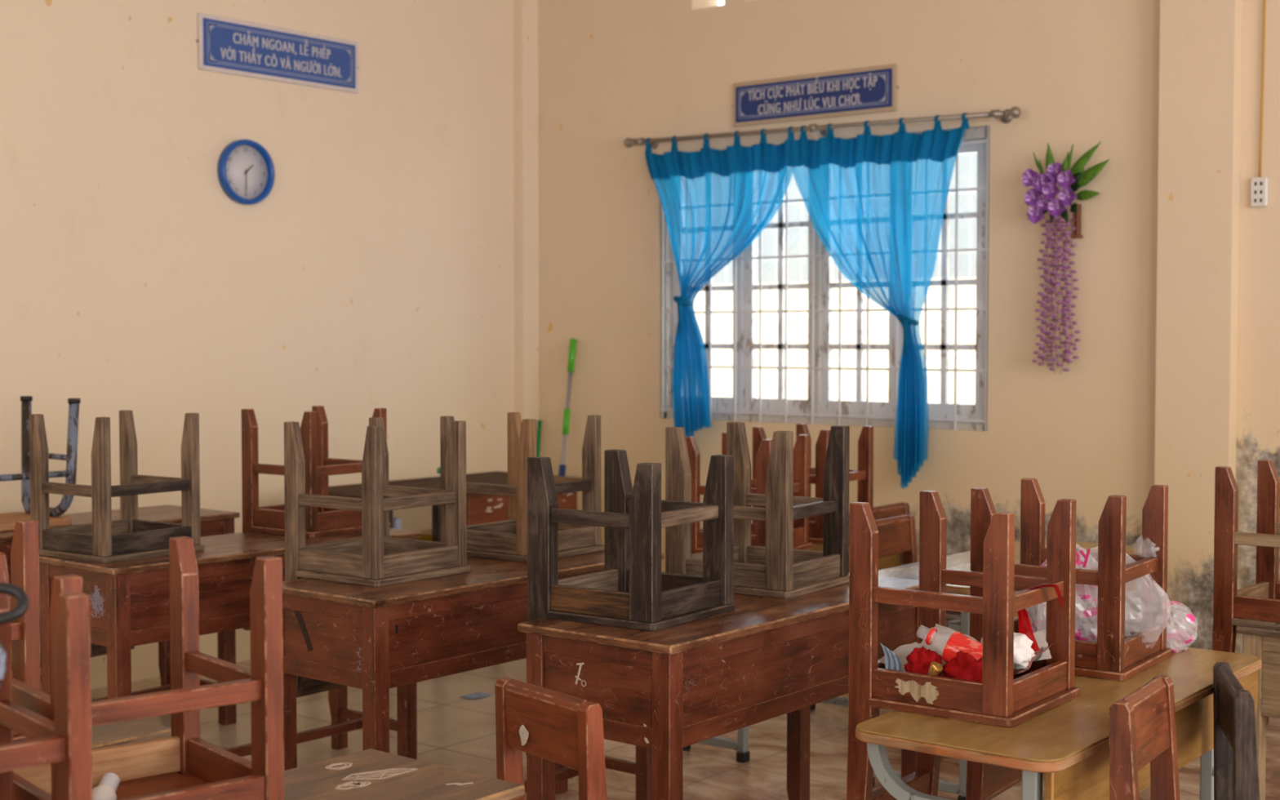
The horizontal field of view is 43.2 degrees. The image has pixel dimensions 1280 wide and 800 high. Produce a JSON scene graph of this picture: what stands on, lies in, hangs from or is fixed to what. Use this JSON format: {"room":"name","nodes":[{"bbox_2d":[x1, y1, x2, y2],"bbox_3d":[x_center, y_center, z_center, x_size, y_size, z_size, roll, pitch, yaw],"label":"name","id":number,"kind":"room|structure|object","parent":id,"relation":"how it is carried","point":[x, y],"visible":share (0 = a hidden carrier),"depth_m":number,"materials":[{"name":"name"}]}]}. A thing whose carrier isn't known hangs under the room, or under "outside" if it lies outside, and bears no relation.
{"room":"classroom","nodes":[
{"label":"classroom","id":0,"kind":"room"},
{"bbox_2d":[0,0,514,691],"bbox_3d":[-3.475,-0.673,4.668,0.200,3.700,9.400,2,3,39],"label":"wall","id":1,"kind":"structure","parent":0,"point":[375,269],"depth_m":6.74,"materials":[{"name":"paint"}]},
{"bbox_2d":[217,139,275,204],"bbox_3d":[-1.636,-0.949,6.723,0.036,0.270,0.270,2,3,39],"label":"wall clock","id":2,"kind":"object","parent":1,"relation":"attached to","point":[246,171],"visible":1,"depth_m":6.72,"materials":[{"name":"blue plastic"}]},
{"bbox_2d":[195,13,359,93],"bbox_3d":[-1.521,-1.466,6.859,0.019,0.227,0.850,2,3,39],"label":"sign","id":3,"kind":"object","parent":1,"relation":"attached to","point":[228,46],"visible":1,"depth_m":6.83,"materials":[{"name":"blue"}]},
{"bbox_2d":[513,0,539,432],"bbox_3d":[-0.565,-0.801,8.024,0.063,3.700,0.115,2,3,39],"label":"pillar","id":4,"kind":"structure","parent":1,"relation":"attached to","point":[526,53],"depth_m":7.99,"materials":[{"name":"paint"}]},
{"bbox_2d":[90,657,1279,799],"bbox_3d":[-0.221,1.326,2.086,8.600,0.100,9.400,2,3,39],"label":"floor","id":5,"kind":"structure","parent":0,"point":[455,731],"depth_m":5.37,"materials":[{"name":"beige tile"}]},
{"bbox_2d":[0,504,239,725],"bbox_3d":[-1.918,0.778,5.382,0.430,0.745,1.110,2,3,39],"label":"school desk","id":6,"kind":"object","parent":5,"relation":"on","point":[212,522],"visible":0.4,"depth_m":5.64,"materials":[{"name":"red paint"}]},
{"bbox_2d":[0,395,80,531],"bbox_3d":[-2.060,0.202,5.262,0.364,0.415,0.329,2,3,41],"label":"metal chair","id":7,"kind":"object","parent":6,"relation":"on","point":[7,520],"visible":0.82,"depth_m":5.27,"materials":[{"name":"grey metal"}]},
{"bbox_2d":[91,719,171,749],"bbox_3d":[-1.344,0.932,2.640,0.370,0.645,1.120,2,3,39],"label":"school desk","id":8,"kind":"object","parent":5,"relation":"on","point":[120,733],"visible":0.21,"depth_m":2.92,"materials":[{"name":"brown wood"}]},
{"bbox_2d":[10,519,40,742],"bbox_3d":[-1.279,0.569,2.837,0.338,0.713,0.334,2,3,42],"label":"wooden chair","id":9,"kind":"object","parent":8,"relation":"on","point":[24,550],"visible":0.48,"depth_m":2.83,"materials":[{"name":"brown wood"}]},
{"bbox_2d":[39,528,422,759],"bbox_3d":[-1.199,0.799,4.838,0.417,0.745,1.090,2,3,40],"label":"school desk","id":10,"kind":"object","parent":5,"relation":"on","point":[130,600],"visible":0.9,"depth_m":4.53,"materials":[{"name":"red paint"}]},
{"bbox_2d":[29,409,204,657],"bbox_3d":[-1.492,0.398,4.607,0.348,0.719,0.346,2,3,35],"label":"wooden chair","id":11,"kind":"object","parent":10,"relation":"on","point":[104,540],"visible":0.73,"depth_m":4.54,"materials":[{"name":"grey wood"}]},
{"bbox_2d":[241,405,390,630],"bbox_3d":[-1.038,0.382,5.172,0.343,0.709,0.339,2,3,37],"label":"wooden chair","id":12,"kind":"object","parent":10,"relation":"on","point":[319,522],"visible":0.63,"depth_m":5.09,"materials":[{"name":"brown wood"}]},
{"bbox_2d":[284,748,524,799],"bbox_3d":[-0.678,0.946,2.264,0.370,0.646,1.120,2,3,39],"label":"school desk","id":13,"kind":"object","parent":5,"relation":"on","point":[370,774],"visible":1,"depth_m":2.59,"materials":[{"name":"red paint"}]},
{"bbox_2d":[0,568,92,799],"bbox_3d":[-0.913,0.599,2.048,0.334,0.713,0.348,-2,3,-41],"label":"wooden chair","id":14,"kind":"object","parent":13,"relation":"on","point":[65,742],"visible":0.98,"depth_m":2.02,"materials":[{"name":"brown wood"}]},
{"bbox_2d":[0,582,28,686],"bbox_3d":[-0.800,0.379,1.875,0.163,0.328,0.108,0,2,0],"label":"bag","id":15,"kind":"object","parent":14,"relation":"hanging from","point":[22,598],"visible":1,"depth_m":1.89,"materials":[{"name":"black plastic"}]},
{"bbox_2d":[0,536,284,799],"bbox_3d":[-0.751,0.585,2.393,0.339,0.713,0.353,-2,3,-40],"label":"wooden chair","id":16,"kind":"object","parent":13,"relation":"on","point":[180,766],"visible":0.8,"depth_m":2.37,"materials":[{"name":"brown wood"}]},
{"bbox_2d":[92,773,119,799],"bbox_3d":[-0.806,0.598,2.423,0.040,0.064,0.081,0,2,4],"label":"bottle","id":17,"kind":"object","parent":16,"relation":"on","point":[107,788],"visible":0.95,"depth_m":2.42,"materials":[{"name":"plastic"}]},
{"bbox_2d":[328,466,582,542],"bbox_3d":[-0.820,0.701,6.833,0.525,0.789,1.150,2,3,39],"label":"table","id":18,"kind":"object","parent":5,"relation":"on","point":[480,508],"depth_m":6.68,"materials":[{"name":"brown wood"}]},
{"bbox_2d":[393,517,401,528],"bbox_3d":[-0.996,0.532,6.583,0.040,0.100,0.030,2,3,39],"label":"cup stack","id":19,"kind":"object","parent":18,"relation":"on","point":[397,522],"visible":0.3,"depth_m":6.57,"materials":[{"name":"grey plastic"}]},
{"bbox_2d":[415,528,431,541],"bbox_3d":[-0.813,0.558,6.673,0.170,0.040,0.280,2,3,39],"label":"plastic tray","id":20,"kind":"object","parent":18,"relation":"on","point":[426,533],"visible":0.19,"depth_m":6.56,"materials":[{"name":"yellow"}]},
{"bbox_2d":[282,551,663,799],"bbox_3d":[-0.435,0.818,4.320,0.417,0.745,1.090,2,3,39],"label":"school desk","id":21,"kind":"object","parent":5,"relation":"on","point":[373,640],"visible":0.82,"depth_m":3.95,"materials":[{"name":"red paint"}]},
{"bbox_2d":[284,417,471,697],"bbox_3d":[-0.682,0.414,4.194,0.356,0.718,0.340,2,3,37],"label":"wooden chair","id":22,"kind":"object","parent":21,"relation":"on","point":[377,558],"visible":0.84,"depth_m":4.14,"materials":[{"name":"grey wood"}]},
{"bbox_2d":[440,412,604,563],"bbox_3d":[-0.336,0.401,4.614,0.349,0.713,0.336,2,3,36],"label":"wooden chair","id":23,"kind":"object","parent":21,"relation":"on","point":[506,540],"visible":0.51,"depth_m":4.56,"materials":[{"name":"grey wood"}]},
{"bbox_2d":[459,692,492,698],"bbox_3d":[-0.623,1.118,6.113,0.082,0.006,0.104,2,3,39],"label":"paper scrap","id":24,"kind":"object","parent":5,"relation":"on","point":[476,695],"visible":1,"depth_m":6.11,"materials":[{"name":"grey paper"}]},
{"bbox_2d":[536,419,542,456],"bbox_3d":[-0.523,0.567,7.981,0.024,0.933,0.136,1,2,27],"label":"stick","id":25,"kind":"object","parent":5,"relation":"on","point":[539,422],"visible":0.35,"depth_m":8.00,"materials":[{"name":"green plastic"}]},
{"bbox_2d":[494,677,607,799],"bbox_3d":[-0.053,0.882,3.066,0.338,0.713,0.306,-2,3,-39],"label":"wooden chair","id":26,"kind":"object","parent":5,"relation":"on","point":[560,728],"visible":1,"depth_m":2.93,"materials":[{"name":"brown wood"}]},
{"bbox_2d":[558,338,577,475],"bbox_3d":[-0.355,0.373,7.734,0.300,1.336,0.331,2,3,39],"label":"mop","id":27,"kind":"object","parent":5,"relation":"on","point":[572,346],"visible":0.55,"depth_m":7.82,"materials":[{"name":"green plastic"}]},
{"bbox_2d":[517,576,919,799],"bbox_3d":[0.238,0.839,3.770,0.417,0.745,1.090,2,3,38],"label":"school desk","id":28,"kind":"object","parent":5,"relation":"on","point":[666,691],"visible":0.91,"depth_m":3.42,"materials":[{"name":"red paint"}]},
{"bbox_2d":[525,448,735,755],"bbox_3d":[-0.019,0.461,3.588,0.348,0.672,0.329,2,3,35],"label":"wooden chair","id":29,"kind":"object","parent":28,"relation":"on","point":[632,591],"visible":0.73,"depth_m":3.52,"materials":[{"name":"brown wood"}]},
{"bbox_2d":[665,422,849,599],"bbox_3d":[0.294,0.423,4.008,0.355,0.715,0.334,1,3,34],"label":"wooden chair","id":30,"kind":"object","parent":28,"relation":"on","point":[776,570],"visible":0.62,"depth_m":3.95,"materials":[{"name":"brown wood"}]},
{"bbox_2d":[682,542,902,763],"bbox_3d":[0.539,0.821,5.579,0.322,0.645,1.002,2,3,39],"label":"table","id":31,"kind":"object","parent":5,"relation":"on","point":[741,744],"visible":0.09,"depth_m":5.24,"materials":[{"name":"grey paint"}]},
{"bbox_2d":[685,431,811,553],"bbox_3d":[0.361,0.473,5.423,0.335,0.707,0.332,1,2,29],"label":"wooden chair","id":32,"kind":"object","parent":31,"relation":"on","point":[801,448],"visible":0.39,"depth_m":5.35,"materials":[{"name":"brown wood"}]},
{"bbox_2d":[751,423,873,543],"bbox_3d":[0.623,0.454,5.793,0.331,0.718,0.331,2,3,38],"label":"wooden chair","id":33,"kind":"object","parent":31,"relation":"on","point":[864,474],"visible":0.3,"depth_m":5.78,"materials":[{"name":"brown wood"}]},
{"bbox_2d":[872,502,910,520],"bbox_3d":[1.054,0.763,6.061,0.338,0.723,0.334,2,3,37],"label":"wooden chair","id":34,"kind":"object","parent":5,"relation":"on","point":[882,512],"visible":0.09,"depth_m":6.15,"materials":[{"name":"brown wood"}]},
{"bbox_2d":[875,514,960,716],"bbox_3d":[1.000,0.780,5.615,0.338,0.723,0.334,2,3,37],"label":"wooden chair","id":35,"kind":"object","parent":5,"relation":"on","point":[896,535],"visible":0.1,"depth_m":5.71,"materials":[{"name":"brown wood"}]},
{"bbox_2d":[872,538,1139,799],"bbox_3d":[1.179,0.836,5.186,0.412,0.645,1.202,2,3,39],"label":"table","id":36,"kind":"object","parent":5,"relation":"on","point":[961,561],"visible":0.23,"depth_m":4.92,"materials":[{"name":"grey paint"}]},
{"bbox_2d":[946,610,960,619],"bbox_3d":[0.930,0.635,4.865,0.220,0.012,0.160,2,3,39],"label":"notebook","id":37,"kind":"object","parent":36,"relation":"on","point":[949,614],"visible":0.02,"depth_m":4.78,"materials":[{"name":"white paper"}]},
{"bbox_2d":[855,644,1262,799],"bbox_3d":[0.889,0.908,3.289,0.402,0.645,1.152,2,3,38],"label":"table","id":38,"kind":"object","parent":5,"relation":"on","point":[1068,743],"visible":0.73,"depth_m":2.94,"materials":[{"name":"brown wood"}]},
{"bbox_2d":[846,490,1079,799],"bbox_3d":[0.638,0.555,3.177,0.348,0.714,0.341,2,3,37],"label":"wooden chair","id":39,"kind":"object","parent":38,"relation":"on","point":[1003,698],"visible":0.9,"depth_m":3.12,"materials":[{"name":"brown wood"}]},
{"bbox_2d":[927,661,942,675],"bbox_3d":[0.553,0.526,3.068,0.047,0.058,0.026,2,3,39],"label":"wrapper","id":40,"kind":"object","parent":39,"relation":"on","point":[935,668],"visible":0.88,"depth_m":3.06,"materials":[{"name":"gold metal"}]},
{"bbox_2d":[942,650,982,681],"bbox_3d":[0.628,0.518,3.066,0.127,0.083,0.094,2,3,39],"label":"scarf","id":41,"kind":"object","parent":39,"relation":"on","point":[963,666],"visible":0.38,"depth_m":3.05,"materials":[{"name":"fabric"}]},
{"bbox_2d":[919,623,982,662],"bbox_3d":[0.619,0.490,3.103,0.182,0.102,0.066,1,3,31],"label":"plastic bottle","id":42,"kind":"object","parent":41,"relation":"on","point":[957,641],"visible":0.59,"depth_m":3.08,"materials":[{"name":"red plastic"}]},
{"bbox_2d":[980,637,1048,669],"bbox_3d":[0.707,0.511,3.183,0.146,0.053,0.177,1,3,33],"label":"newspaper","id":43,"kind":"object","parent":39,"relation":"on","point":[1039,655],"visible":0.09,"depth_m":3.17,"materials":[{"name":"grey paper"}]},
{"bbox_2d":[1013,631,1035,668],"bbox_3d":[0.714,0.482,3.128,0.108,0.069,0.100,-1,2,-28],"label":"crumpled paper","id":44,"kind":"object","parent":43,"relation":"on","point":[1024,653],"visible":0.26,"depth_m":3.10,"materials":[{"name":"white paper"}]},
{"bbox_2d":[1013,644,1051,674],"bbox_3d":[0.761,0.510,3.158,0.049,0.052,0.155,2,3,38],"label":"paper sheet","id":45,"kind":"object","parent":43,"relation":"on","point":[1020,670],"visible":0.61,"depth_m":3.12,"materials":[{"name":"paper"}]},
{"bbox_2d":[1033,630,1051,660],"bbox_3d":[0.769,0.490,3.196,0.086,0.065,0.030,0,2,6],"label":"paper sheet","id":46,"kind":"object","parent":43,"relation":"on","point":[1040,637],"visible":0.35,"depth_m":3.20,"materials":[{"name":"white paper"}]},
{"bbox_2d":[1017,608,1039,651],"bbox_3d":[0.769,0.443,3.171,0.106,0.116,0.018,-2,3,-43],"label":"scarf","id":47,"kind":"object","parent":39,"relation":"hanging from","point":[1024,625],"visible":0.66,"depth_m":3.15,"materials":[{"name":"fabric"}]},
{"bbox_2d":[1027,584,1062,610],"bbox_3d":[0.772,0.382,3.097,0.095,0.053,0.027,0,2,-7],"label":"ribbon","id":48,"kind":"object","parent":39,"relation":"attached to","point":[1055,587],"visible":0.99,"depth_m":3.10,"materials":[{"name":"fabric"}]},
{"bbox_3d":[0.512,0.548,3.163,0.106,0.010,0.098,1,2,28],"label":"paper sheet","id":49,"kind":"object","parent":39,"relation":"on","visible":0},
{"bbox_2d":[880,643,901,671],"bbox_3d":[0.493,0.509,3.140,0.054,0.072,0.020,2,3,39],"label":"paper sheet","id":50,"kind":"object","parent":49,"relation":"on","point":[892,661],"visible":0.65,"depth_m":3.15,"materials":[{"name":"grey paper"}]},
{"bbox_2d":[878,642,946,671],"bbox_3d":[0.535,0.518,3.172,0.106,0.064,0.086,-1,3,-33],"label":"paper sheet","id":51,"kind":"object","parent":49,"relation":"on","point":[902,651],"visible":0.3,"depth_m":3.20,"materials":[{"name":"white paper"}]},
{"bbox_2d":[903,645,942,675],"bbox_3d":[0.545,0.513,3.120,0.079,0.072,0.062,2,3,39],"label":"scarf","id":52,"kind":"object","parent":49,"relation":"on","point":[919,660],"visible":0.56,"depth_m":3.10,"materials":[{"name":"fabric"}]},
{"bbox_2d":[965,477,1171,799],"bbox_3d":[0.952,0.544,3.573,0.352,0.706,0.335,2,3,35],"label":"wooden chair","id":53,"kind":"object","parent":38,"relation":"on","point":[1123,649],"visible":0.61,"depth_m":3.53,"materials":[{"name":"brown wood"}]},
{"bbox_2d":[1026,546,1097,640],"bbox_3d":[1.008,0.426,3.585,0.329,0.247,0.251,1,2,15],"label":"plastic bag","id":54,"kind":"object","parent":53,"relation":"on","point":[1083,589],"visible":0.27,"depth_m":3.50,"materials":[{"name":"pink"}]},
{"bbox_2d":[1136,600,1196,652],"bbox_3d":[1.204,0.513,3.693,0.136,0.111,0.164,1,2,22],"label":"plastic bag","id":55,"kind":"object","parent":38,"relation":"on","point":[1180,636],"visible":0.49,"depth_m":3.73,"materials":[{"name":"plastic"}]},
{"bbox_2d":[1108,675,1180,799],"bbox_3d":[1.016,0.880,2.790,0.338,0.738,0.289,1,3,33],"label":"wooden chair","id":56,"kind":"object","parent":5,"relation":"on","point":[1143,730],"visible":1,"depth_m":2.83,"materials":[{"name":"brown wood"}]},
{"bbox_2d":[1213,662,1260,799],"bbox_3d":[1.313,0.889,3.156,0.338,0.693,0.314,0,2,12],"label":"wooden chair","id":57,"kind":"object","parent":5,"relation":"on","point":[1236,766],"visible":1,"depth_m":3.06,"materials":[{"name":"brown wood"}]},
{"bbox_2d":[1235,626,1279,799],"bbox_3d":[1.968,0.869,4.298,0.395,0.645,1.090,2,3,39],"label":"school desk","id":58,"kind":"object","parent":5,"relation":"on","point":[1263,643],"visible":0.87,"depth_m":3.97,"materials":[{"name":"brown wood"}]},
{"bbox_2d":[1212,459,1279,727],"bbox_3d":[1.654,0.522,4.050,0.328,0.713,0.329,2,3,41],"label":"wooden chair","id":59,"kind":"object","parent":58,"relation":"on","point":[1257,605],"visible":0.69,"depth_m":4.02,"materials":[{"name":"brown wood"}]},
{"bbox_2d":[537,0,1279,653],"bbox_3d":[2.765,-0.706,5.512,8.400,3.700,0.200,2,3,39],"label":"wall","id":60,"kind":"structure","parent":0,"point":[1082,73],"depth_m":6.52,"materials":[{"name":"paint"}]},
{"bbox_2d":[732,63,898,127],"bbox_3d":[0.744,-1.315,6.997,0.852,0.195,0.019,2,3,39],"label":"sign","id":61,"kind":"object","parent":60,"relation":"attached to","point":[873,89],"visible":1,"depth_m":6.97,"materials":[{"name":"blue"}]},
{"bbox_2d":[623,106,1021,149],"bbox_3d":[0.729,-1.162,6.947,2.000,0.082,0.123,2,3,39],"label":"curtain rod","id":62,"kind":"object","parent":60,"relation":"attached to","point":[1006,116],"visible":0.96,"depth_m":6.82,"materials":[{"name":"silver metal"}]},
{"bbox_2d":[644,126,795,436],"bbox_3d":[0.323,-0.448,7.213,0.830,1.506,0.127,2,3,39],"label":"curtain","id":63,"kind":"object","parent":62,"relation":"hanging from","point":[716,203],"visible":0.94,"depth_m":7.28,"materials":[{"name":"blue fabric"}]},
{"bbox_2d":[791,112,969,488],"bbox_3d":[0.966,-0.401,6.691,0.839,1.532,0.127,2,3,39],"label":"curtain","id":64,"kind":"object","parent":62,"relation":"hanging from","point":[876,204],"visible":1,"depth_m":6.65,"materials":[{"name":"blue fabric"}]},
{"bbox_2d":[661,125,989,431],"bbox_3d":[0.781,-0.510,7.080,1.695,1.230,0.092,2,3,39],"label":"window","id":65,"kind":"structure","parent":60,"relation":"in","point":[820,407],"depth_m":7.06,"materials":[{"name":"paint"}]},
{"bbox_2d":[1021,141,1110,373],"bbox_3d":[1.640,-0.545,6.208,0.341,0.893,0.102,1,3,31],"label":"flowers","id":66,"kind":"object","parent":60,"relation":"attached to","point":[1042,199],"visible":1,"depth_m":6.22,"materials":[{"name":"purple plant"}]},
{"bbox_2d":[1154,0,1242,649],"bbox_3d":[2.047,-0.721,5.923,0.279,3.700,0.070,2,3,39],"label":"pillar","id":67,"kind":"structure","parent":60,"relation":"attached to","point":[1200,41],"depth_m":5.90,"materials":[{"name":"paint"}]},
{"bbox_2d":[1250,177,1268,207],"bbox_3d":[2.227,-0.747,5.805,0.058,0.105,0.022,2,3,39],"label":"wall socket","id":68,"kind":"object","parent":60,"relation":"attached to","point":[1259,185],"visible":1,"depth_m":5.79,"materials":[{"name":"white plastic"}]},
{"bbox_2d":[1258,0,1266,177],"bbox_3d":[2.231,-1.671,5.769,0.016,1.750,0.007,2,3,39],"label":"power cord","id":69,"kind":"object","parent":60,"relation":"attached to","point":[1264,1],"visible":1,"depth_m":5.79,"materials":[{"name":"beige plastic"}]},
{"bbox_2d":[942,631,982,662],"bbox_3d":[0.621,0.490,3.105,0.181,0.102,0.077,2,3,39],"label":"label","id":70,"kind":"object","parent":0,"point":[957,642],"depth_m":3.08,"materials":[{"name":"red plastic"}]},
{"label":"outside","id":71,"kind":"structure","parent":0,"visible":0},
{"bbox_3d":[4.364,1.246,9.447,18.000,0.100,7.800,2,3,39],"label":"ground","id":72,"kind":"structure","parent":71,"visible":0},
{"bbox_2d":[693,277,976,404],"bbox_3d":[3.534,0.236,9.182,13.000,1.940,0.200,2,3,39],"label":"window pane","id":73,"kind":"structure","parent":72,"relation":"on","point":[797,299],"depth_m":10.79,"materials":[{"name":"white glass"}]},
{"bbox_2d":[712,152,977,284],"bbox_3d":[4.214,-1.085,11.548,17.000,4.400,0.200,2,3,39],"label":"window pane","id":74,"kind":"structure","parent":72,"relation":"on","point":[797,237],"depth_m":13.70,"materials":[{"name":"white glass"}]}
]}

